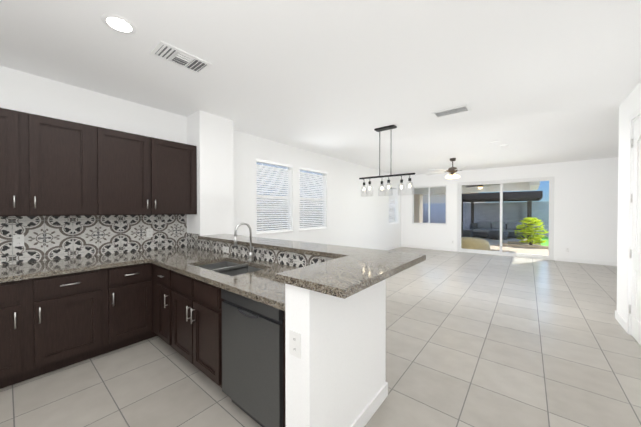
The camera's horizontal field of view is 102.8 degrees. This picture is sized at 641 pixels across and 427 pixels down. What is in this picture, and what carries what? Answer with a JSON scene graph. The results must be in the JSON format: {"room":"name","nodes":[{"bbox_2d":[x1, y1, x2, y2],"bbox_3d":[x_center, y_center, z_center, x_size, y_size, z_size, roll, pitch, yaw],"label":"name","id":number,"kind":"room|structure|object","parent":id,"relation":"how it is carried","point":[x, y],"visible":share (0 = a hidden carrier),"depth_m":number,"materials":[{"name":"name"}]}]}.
{"room":"kitchen","nodes":[
{"label":"kitchen","id":0,"kind":"room"},
{"bbox_2d":[0,66,399,249],"bbox_3d":[-0.930,-0.030,5.196,0.150,2.820,13.350,0,1,39],"label":"wall","id":1,"kind":"structure","parent":0,"point":[354,219],"depth_m":4.68,"materials":[{"name":"paint"}]},
{"bbox_2d":[0,108,27,215],"bbox_3d":[-3.013,-0.452,2.232,0.334,0.955,0.547,0,1,39],"label":"upper cabinet","id":2,"kind":"object","parent":1,"relation":"attached to","point":[13,124],"depth_m":2.29,"materials":[{"name":"brown wood"}]},
{"bbox_2d":[28,113,95,215],"bbox_3d":[-2.687,-0.456,2.634,0.334,0.955,0.487,0,1,39],"label":"upper cabinet","id":3,"kind":"object","parent":1,"relation":"attached to","point":[49,166],"depth_m":2.53,"materials":[{"name":"brown wood"}]},
{"bbox_2d":[0,214,187,264],"bbox_3d":[-3.318,0.262,2.125,0.002,0.470,4.264,0,1,39],"label":"tile backsplash","id":4,"kind":"structure","parent":1,"relation":"attached to","point":[53,237],"depth_m":2.91,"materials":[{"name":"multicoloured tile"}]},
{"bbox_2d":[13,235,23,246],"bbox_3d":[-2.985,0.268,2.528,0.008,0.115,0.072,0,1,39],"label":"outlet","id":5,"kind":"object","parent":4,"relation":"attached to","point":[18,240],"visible":1,"depth_m":2.52,"materials":[{"name":"white plastic"}]},
{"bbox_2d":[146,228,152,236],"bbox_3d":[-2.276,0.259,3.404,0.008,0.115,0.072,0,1,39],"label":"outlet","id":6,"kind":"object","parent":4,"relation":"attached to","point":[149,232],"visible":1,"depth_m":3.40,"materials":[{"name":"white plastic"}]},
{"bbox_2d":[96,126,159,214],"bbox_3d":[-2.347,-0.461,3.054,0.334,0.955,0.595,0,1,39],"label":"upper cabinet","id":7,"kind":"object","parent":1,"relation":"attached to","point":[127,164],"depth_m":2.95,"materials":[{"name":"brown wood"}]},
{"bbox_2d":[160,139,196,214],"bbox_3d":[-2.049,-0.465,3.423,0.334,0.955,0.641,0,1,39],"label":"upper cabinet","id":8,"kind":"object","parent":1,"relation":"attached to","point":[178,161],"depth_m":3.38,"materials":[{"name":"brown wood"}]},
{"bbox_2d":[188,266,227,301],"bbox_3d":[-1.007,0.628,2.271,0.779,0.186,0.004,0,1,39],"label":"countertop","id":9,"kind":"structure","parent":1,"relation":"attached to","point":[195,277],"depth_m":2.07,"materials":[{"name":"grey stone"}]},
{"bbox_2d":[256,162,293,235],"bbox_3d":[-0.925,-0.312,5.151,0.130,1.435,0.990,0,1,39],"label":"window","id":10,"kind":"structure","parent":1,"relation":"in","point":[278,210],"depth_m":5.24,"materials":[{"name":"white plastic"}]},
{"bbox_2d":[256,158,292,233],"bbox_3d":[-0.910,-0.326,5.138,0.046,1.404,0.938,0,1,39],"label":"window blind","id":11,"kind":"object","parent":10,"relation":"attached to","point":[285,204],"visible":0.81,"depth_m":5.10,"materials":[{"name":"white plastic"}]},
{"bbox_2d":[299,170,327,231],"bbox_3d":[-0.180,-0.322,6.072,0.130,1.435,1.040,0,1,39],"label":"window","id":12,"kind":"structure","parent":1,"relation":"in","point":[318,208],"depth_m":6.31,"materials":[{"name":"white plastic"}]},
{"bbox_2d":[300,167,326,229],"bbox_3d":[-0.164,-0.335,6.059,0.046,1.404,0.988,0,1,39],"label":"window blind","id":13,"kind":"object","parent":12,"relation":"attached to","point":[304,195],"visible":0.88,"depth_m":6.02,"materials":[{"name":"white plastic"}]},
{"bbox_2d":[381,244,401,250],"bbox_3d":[0.799,1.309,7.215,0.013,0.100,7.758,0,1,39],"label":"baseboard","id":14,"kind":"structure","parent":1,"relation":"attached to","point":[397,246],"depth_m":9.58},
{"bbox_2d":[388,187,398,224],"bbox_3d":[2.727,-0.310,9.663,0.130,1.435,0.940,0,1,39],"label":"window","id":15,"kind":"structure","parent":1,"relation":"in","point":[395,209],"depth_m":9.99,"materials":[{"name":"white plastic"}]},
{"bbox_2d":[389,186,397,223],"bbox_3d":[2.743,-0.323,9.650,0.046,1.404,0.888,0,1,39],"label":"window blind","id":16,"kind":"object","parent":15,"relation":"attached to","point":[394,204],"visible":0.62,"depth_m":9.65,"materials":[{"name":"white plastic"}]},
{"bbox_2d":[187,110,385,389],"bbox_3d":[-0.733,-0.006,2.882,3.070,2.820,0.160,0,1,39],"label":"wall","id":17,"kind":"structure","parent":0,"point":[212,134],"depth_m":3.66,"materials":[{"name":"paint"}]},
{"bbox_2d":[192,262,227,273],"bbox_3d":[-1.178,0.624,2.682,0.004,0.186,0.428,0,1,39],"label":"sink","id":18,"kind":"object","parent":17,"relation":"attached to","point":[215,265],"depth_m":2.67,"materials":[{"name":"grey metal"}]},
{"bbox_2d":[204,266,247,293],"bbox_3d":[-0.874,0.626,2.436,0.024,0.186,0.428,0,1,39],"label":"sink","id":19,"kind":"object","parent":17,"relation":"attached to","point":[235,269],"depth_m":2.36,"materials":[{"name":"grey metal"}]},
{"bbox_2d":[188,233,334,267],"bbox_3d":[-0.843,0.392,2.866,2.856,0.195,0.002,0,1,39],"label":"tile backsplash","id":20,"kind":"structure","parent":17,"relation":"attached to","point":[299,260],"depth_m":2.67,"materials":[{"name":"tile"}]},
{"bbox_2d":[223,246,228,252],"bbox_3d":[-1.151,0.439,3.109,0.115,0.072,0.008,0,1,39],"label":"outlet","id":21,"kind":"object","parent":20,"relation":"attached to","point":[225,249],"visible":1,"depth_m":3.11,"materials":[{"name":"white plastic"}]},
{"bbox_2d":[198,234,425,298],"bbox_3d":[-0.660,0.338,2.473,2.899,0.040,1.150,0,1,39],"label":"bar","id":22,"kind":"object","parent":17,"relation":"on","point":[347,271],"visible":1,"depth_m":1.64,"materials":[{"name":"grey stone"}]},
{"bbox_2d":[0,247,640,426],"bbox_3d":[2.556,1.461,3.161,8.150,0.120,14.550,0,1,39],"label":"floor","id":23,"kind":"structure","parent":0,"point":[479,340],"depth_m":2.33,"materials":[{"name":"tile"}]},
{"bbox_2d":[0,278,31,388],"bbox_3d":[-2.846,0.975,2.148,0.719,0.874,0.484,0,1,39],"label":"base cabinet","id":24,"kind":"object","parent":23,"relation":"on","point":[15,297],"depth_m":2.07,"materials":[{"name":"brown wood"}]},
{"bbox_2d":[32,270,107,377],"bbox_3d":[-2.537,0.971,2.528,0.719,0.874,0.496,0,1,39],"label":"base cabinet","id":25,"kind":"object","parent":23,"relation":"on","point":[56,314],"depth_m":2.31,"materials":[{"name":"brown wood"}]},
{"bbox_2d":[0,246,199,281],"bbox_3d":[-3.032,0.519,1.897,0.738,0.040,4.268,0,1,39],"label":"countertop","id":26,"kind":"structure","parent":25,"relation":"on","point":[17,272],"depth_m":2.52,"materials":[{"name":"grey stone"}]},
{"bbox_2d":[212,266,298,313],"bbox_3d":[-0.263,0.519,1.939,0.794,0.040,0.718,0,1,39],"label":"countertop","id":27,"kind":"structure","parent":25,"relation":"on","point":[258,285],"depth_m":1.80,"materials":[{"name":"grey stone"}]},
{"bbox_2d":[108,262,143,351],"bbox_3d":[-2.254,0.968,2.879,0.719,0.874,0.405,0,1,39],"label":"base cabinet","id":28,"kind":"object","parent":23,"relation":"on","point":[125,283],"depth_m":2.63,"materials":[{"name":"brown wood"}]},
{"bbox_2d":[148,250,239,269],"bbox_3d":[-1.403,0.509,2.862,0.581,0.040,0.718,0,1,39],"label":"countertop","id":29,"kind":"structure","parent":28,"relation":"on","point":[206,257],"depth_m":2.73,"materials":[{"name":"grey stone"}]},
{"bbox_2d":[144,262,159,339],"bbox_3d":[-1.565,0.967,2.985,0.260,0.874,0.738,0,1,39],"label":"base cabinet","id":30,"kind":"object","parent":23,"relation":"on","point":[151,319],"depth_m":2.78,"materials":[{"name":"brown wood"}]},
{"bbox_2d":[156,266,187,346],"bbox_3d":[-1.350,0.968,2.837,0.360,0.874,0.699,0,1,39],"label":"base cabinet","id":31,"kind":"object","parent":23,"relation":"on","point":[167,281],"depth_m":2.52,"materials":[{"name":"brown wood"}]},
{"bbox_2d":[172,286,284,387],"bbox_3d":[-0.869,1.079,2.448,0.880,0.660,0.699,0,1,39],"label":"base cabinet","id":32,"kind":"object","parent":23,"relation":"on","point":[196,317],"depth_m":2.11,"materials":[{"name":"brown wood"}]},
{"bbox_2d":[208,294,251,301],"bbox_3d":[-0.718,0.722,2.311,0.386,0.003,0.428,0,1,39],"label":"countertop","id":33,"kind":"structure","parent":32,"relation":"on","point":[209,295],"depth_m":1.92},
{"bbox_2d":[234,222,253,260],"bbox_3d":[-0.768,0.292,2.606,0.106,0.401,0.227,0,1,39],"label":"faucet","id":34,"kind":"object","parent":33,"relation":"on","point":[251,254],"visible":1,"depth_m":2.65,"materials":[{"name":"metal"}]},
{"bbox_2d":[221,289,283,426],"bbox_3d":[-0.262,0.979,1.940,0.620,0.871,0.707,0,1,39],"label":"dishwasher","id":35,"kind":"object","parent":23,"relation":"on","point":[252,359],"visible":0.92,"depth_m":1.63,"materials":[{"name":"plastic"}]},
{"bbox_2d":[0,0,640,175],"bbox_3d":[2.556,-1.478,3.130,8.150,0.120,14.550,0,1,39],"label":"ceiling","id":36,"kind":"structure","parent":0,"point":[530,82],"depth_m":2.47,"materials":[{"name":"paint"}]},
{"bbox_2d":[101,14,136,34],"bbox_3d":[-1.495,-1.402,1.901,0.210,0.005,0.210,0,1,39],"label":"recessed light","id":37,"kind":"object","parent":36,"relation":"in","point":[119,24],"visible":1,"depth_m":1.90,"materials":[{"name":"white plastic"}]},
{"bbox_2d":[149,41,212,74],"bbox_3d":[-1.263,-1.404,2.331,0.270,0.012,0.440,0,1,39],"label":"ceiling vent","id":38,"kind":"object","parent":36,"relation":"in","point":[166,52],"visible":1,"depth_m":2.31,"materials":[{"name":"white metal"}]},
{"bbox_2d":[359,125,414,196],"bbox_3d":[1.080,-0.861,4.261,0.984,1.136,0.234,0,1,39],"label":"pendant chandelier","id":39,"kind":"object","parent":36,"relation":"hanging from","point":[389,127],"visible":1,"depth_m":4.23,"materials":[{"name":"black metal"}]},
{"bbox_2d":[431,104,470,117],"bbox_3d":[1.815,-1.416,3.558,0.450,0.012,0.250,0,1,39],"label":"ceiling vent","id":40,"kind":"object","parent":36,"relation":"in","point":[452,111],"visible":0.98,"depth_m":3.54,"materials":[{"name":"white metal"}]},
{"bbox_2d":[426,158,486,178],"bbox_3d":[3.535,-1.190,6.826,1.498,0.533,1.446,0,1,39],"label":"ceiling fan","id":41,"kind":"object","parent":36,"relation":"hanging from","point":[452,170],"visible":1,"depth_m":6.71,"materials":[{"name":"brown metal"}]},
{"bbox_2d":[285,282,378,426],"bbox_3d":[0.103,0.893,1.623,0.175,1.050,0.720,0,1,39],"label":"wall","id":42,"kind":"structure","parent":0,"point":[335,375],"depth_m":1.43,"materials":[{"name":"paint"}]},
{"bbox_2d":[289,329,300,358],"bbox_3d":[-0.134,0.685,1.343,0.081,0.129,0.008,0,1,39],"label":"outlet","id":43,"kind":"object","parent":42,"relation":"attached to","point":[294,343],"visible":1,"depth_m":1.34,"materials":[{"name":"white plastic"}]},
{"bbox_2d":[350,383,387,426],"bbox_3d":[0.220,1.368,1.621,0.014,0.100,0.884,0,1,39],"label":"baseboard","id":44,"kind":"structure","parent":42,"relation":"attached to","point":[362,419],"depth_m":1.78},
{"bbox_2d":[400,158,615,261],"bbox_3d":[5.506,-0.064,8.458,5.750,2.820,0.180,0,1,39],"label":"wall","id":45,"kind":"structure","parent":0,"point":[591,209],"depth_m":7.22,"materials":[{"name":"paint"}]},
{"bbox_2d":[402,244,454,251],"bbox_3d":[3.991,1.284,9.612,1.899,0.100,0.013,0,1,39],"label":"baseboard","id":46,"kind":"structure","parent":45,"relation":"attached to","point":[403,245],"depth_m":9.55,"materials":[{"name":"white wood"}]},
{"bbox_2d":[412,185,446,225],"bbox_3d":[4.071,-0.299,9.598,1.280,1.455,0.130,0,1,39],"label":"window","id":47,"kind":"structure","parent":45,"relation":"in","point":[429,215],"depth_m":9.61,"materials":[{"name":"white plastic"}]},
{"bbox_2d":[389,181,539,222],"bbox_3d":[4.956,-0.135,10.917,7.100,2.931,2.949,0,1,39],"label":"roof","id":48,"kind":"structure","parent":45,"relation":"attached to","point":[518,186],"depth_m":11.02,"materials":[{"name":"paint"}]},
{"bbox_2d":[466,184,498,188],"bbox_3d":[6.189,-1.120,9.811,1.256,0.338,1.321,0,1,39],"label":"fan","id":49,"kind":"object","parent":48,"relation":"hanging from","point":[479,187],"depth_m":9.83,"materials":[{"name":"white"}]},
{"bbox_2d":[457,176,554,259],"bbox_3d":[5.809,0.133,8.222,2.520,2.430,0.128,0,1,39],"label":"door frame","id":50,"kind":"structure","parent":45,"relation":"attached to","point":[551,180],"depth_m":8.15,"materials":[{"name":"white plastic"}]},
{"bbox_2d":[557,257,616,265],"bbox_3d":[7.247,1.311,6.976,1.159,0.100,0.013,0,1,39],"label":"baseboard","id":51,"kind":"structure","parent":45,"relation":"attached to","point":[558,258],"depth_m":6.94,"materials":[{"name":"white wood"}]},
{"bbox_2d":[616,82,640,320],"bbox_3d":[1.383,0.023,0.107,0.150,2.820,8.350,0,1,39],"label":"wall","id":52,"kind":"structure","parent":0,"point":[632,102],"depth_m":3.20,"materials":[{"name":"paint"}]},
{"bbox_2d":[615,310,625,330],"bbox_3d":[3.792,1.351,3.227,0.013,0.100,0.519,0,1,39],"label":"baseboard","id":53,"kind":"structure","parent":52,"relation":"attached to","point":[618,317],"depth_m":3.22,"materials":[{"name":"white wood"}]},
{"bbox_2d":[626,106,640,345],"bbox_3d":[3.348,0.140,2.578,0.200,2.535,1.010,0,1,39],"label":"door","id":54,"kind":"structure","parent":52,"relation":"in","point":[633,319],"depth_m":2.88,"materials":[{"name":"white wood"}]},
{"label":"outside","id":55,"kind":"structure","parent":0,"visible":0},
{"bbox_2d":[472,236,548,255],"bbox_3d":[8.901,1.384,11.117,18.000,0.108,8.199,0,1,39],"label":"patio slab","id":56,"kind":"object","parent":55,"point":[493,243],"depth_m":9.81,"materials":[{"name":"concrete"}]},
{"bbox_2d":[463,229,472,236],"bbox_3d":[7.716,1.072,13.584,0.550,0.461,0.550,0,1,39],"label":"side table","id":57,"kind":"object","parent":56,"relation":"on","point":[469,233],"depth_m":13.35,"materials":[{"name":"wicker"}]},
{"bbox_2d":[461,237,489,250],"bbox_3d":[5.628,1.129,9.646,1.300,0.430,1.300,0,1,39],"label":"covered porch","id":58,"kind":"object","parent":56,"relation":"on","point":[474,244],"depth_m":9.14,"materials":[{"name":"beige concrete"}]},
{"bbox_2d":[470,221,524,237],"bbox_3d":[9.620,0.858,13.906,2.400,0.780,1.650,0,1,39],"label":"outdoor sofa","id":59,"kind":"object","parent":56,"relation":"on","point":[482,230],"depth_m":13.91,"materials":[{"name":"fabric"}]},
{"bbox_2d":[488,230,507,239],"bbox_3d":[9.052,1.098,13.049,0.840,0.420,0.840,0,1,39],"label":"outdoor table","id":60,"kind":"object","parent":56,"relation":"on","point":[495,235],"depth_m":12.76,"materials":[{"name":"wicker"}]},
{"bbox_2d":[461,191,542,241],"bbox_3d":[9.160,0.165,13.371,3.550,2.281,4.150,0,1,39],"label":"pergola","id":61,"kind":"object","parent":56,"relation":"on","point":[526,195],"depth_m":11.79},
{"bbox_2d":[502,237,548,248],"bbox_3d":[12.972,1.294,9.588,9.750,0.101,5.450,0,1,39],"label":"lawn","id":62,"kind":"structure","parent":56,"relation":"on","point":[522,244],"depth_m":10.50,"materials":[{"name":"green plant"}]},
{"bbox_2d":[514,217,548,244],"bbox_3d":[8.556,0.721,10.382,1.099,1.128,1.091,0,1,39],"label":"shrub","id":63,"kind":"object","parent":62,"relation":"on","point":[536,223],"depth_m":10.22,"materials":[{"name":"green plant"}]},
{"bbox_3d":[12.487,1.484,15.548,80.000,0.175,80.000,0,1,39],"label":"ground","id":64,"kind":"structure","parent":55,"visible":0},
{"bbox_2d":[257,162,322,197],"bbox_3d":[-3.930,-0.948,9.706,0.300,4.800,26.300,0,1,39],"label":"wall","id":65,"kind":"structure","parent":64,"relation":"on","point":[258,163],"depth_m":12.12,"materials":[{"name":"grey paint"}]},
{"bbox_2d":[257,198,394,230],"bbox_3d":[-0.599,0.481,8.376,0.170,1.970,24.400,0,1,39],"label":"fence","id":66,"kind":"object","parent":64,"relation":"on","point":[392,217],"depth_m":7.58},
{"bbox_2d":[389,193,484,203],"bbox_3d":[7.784,-1.276,25.761,14.800,5.120,11.000,0,1,39],"label":"neighbouring house","id":67,"kind":"structure","parent":64,"relation":"on","point":[433,197],"depth_m":18.83,"materials":[{"name":"beige paint"}]},
{"bbox_2d":[423,201,548,236],"bbox_3d":[11.594,0.373,14.432,28.000,2.060,0.320,0,1,39],"label":"fence","id":68,"kind":"object","parent":64,"relation":"on","point":[437,211],"depth_m":15.29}
]}

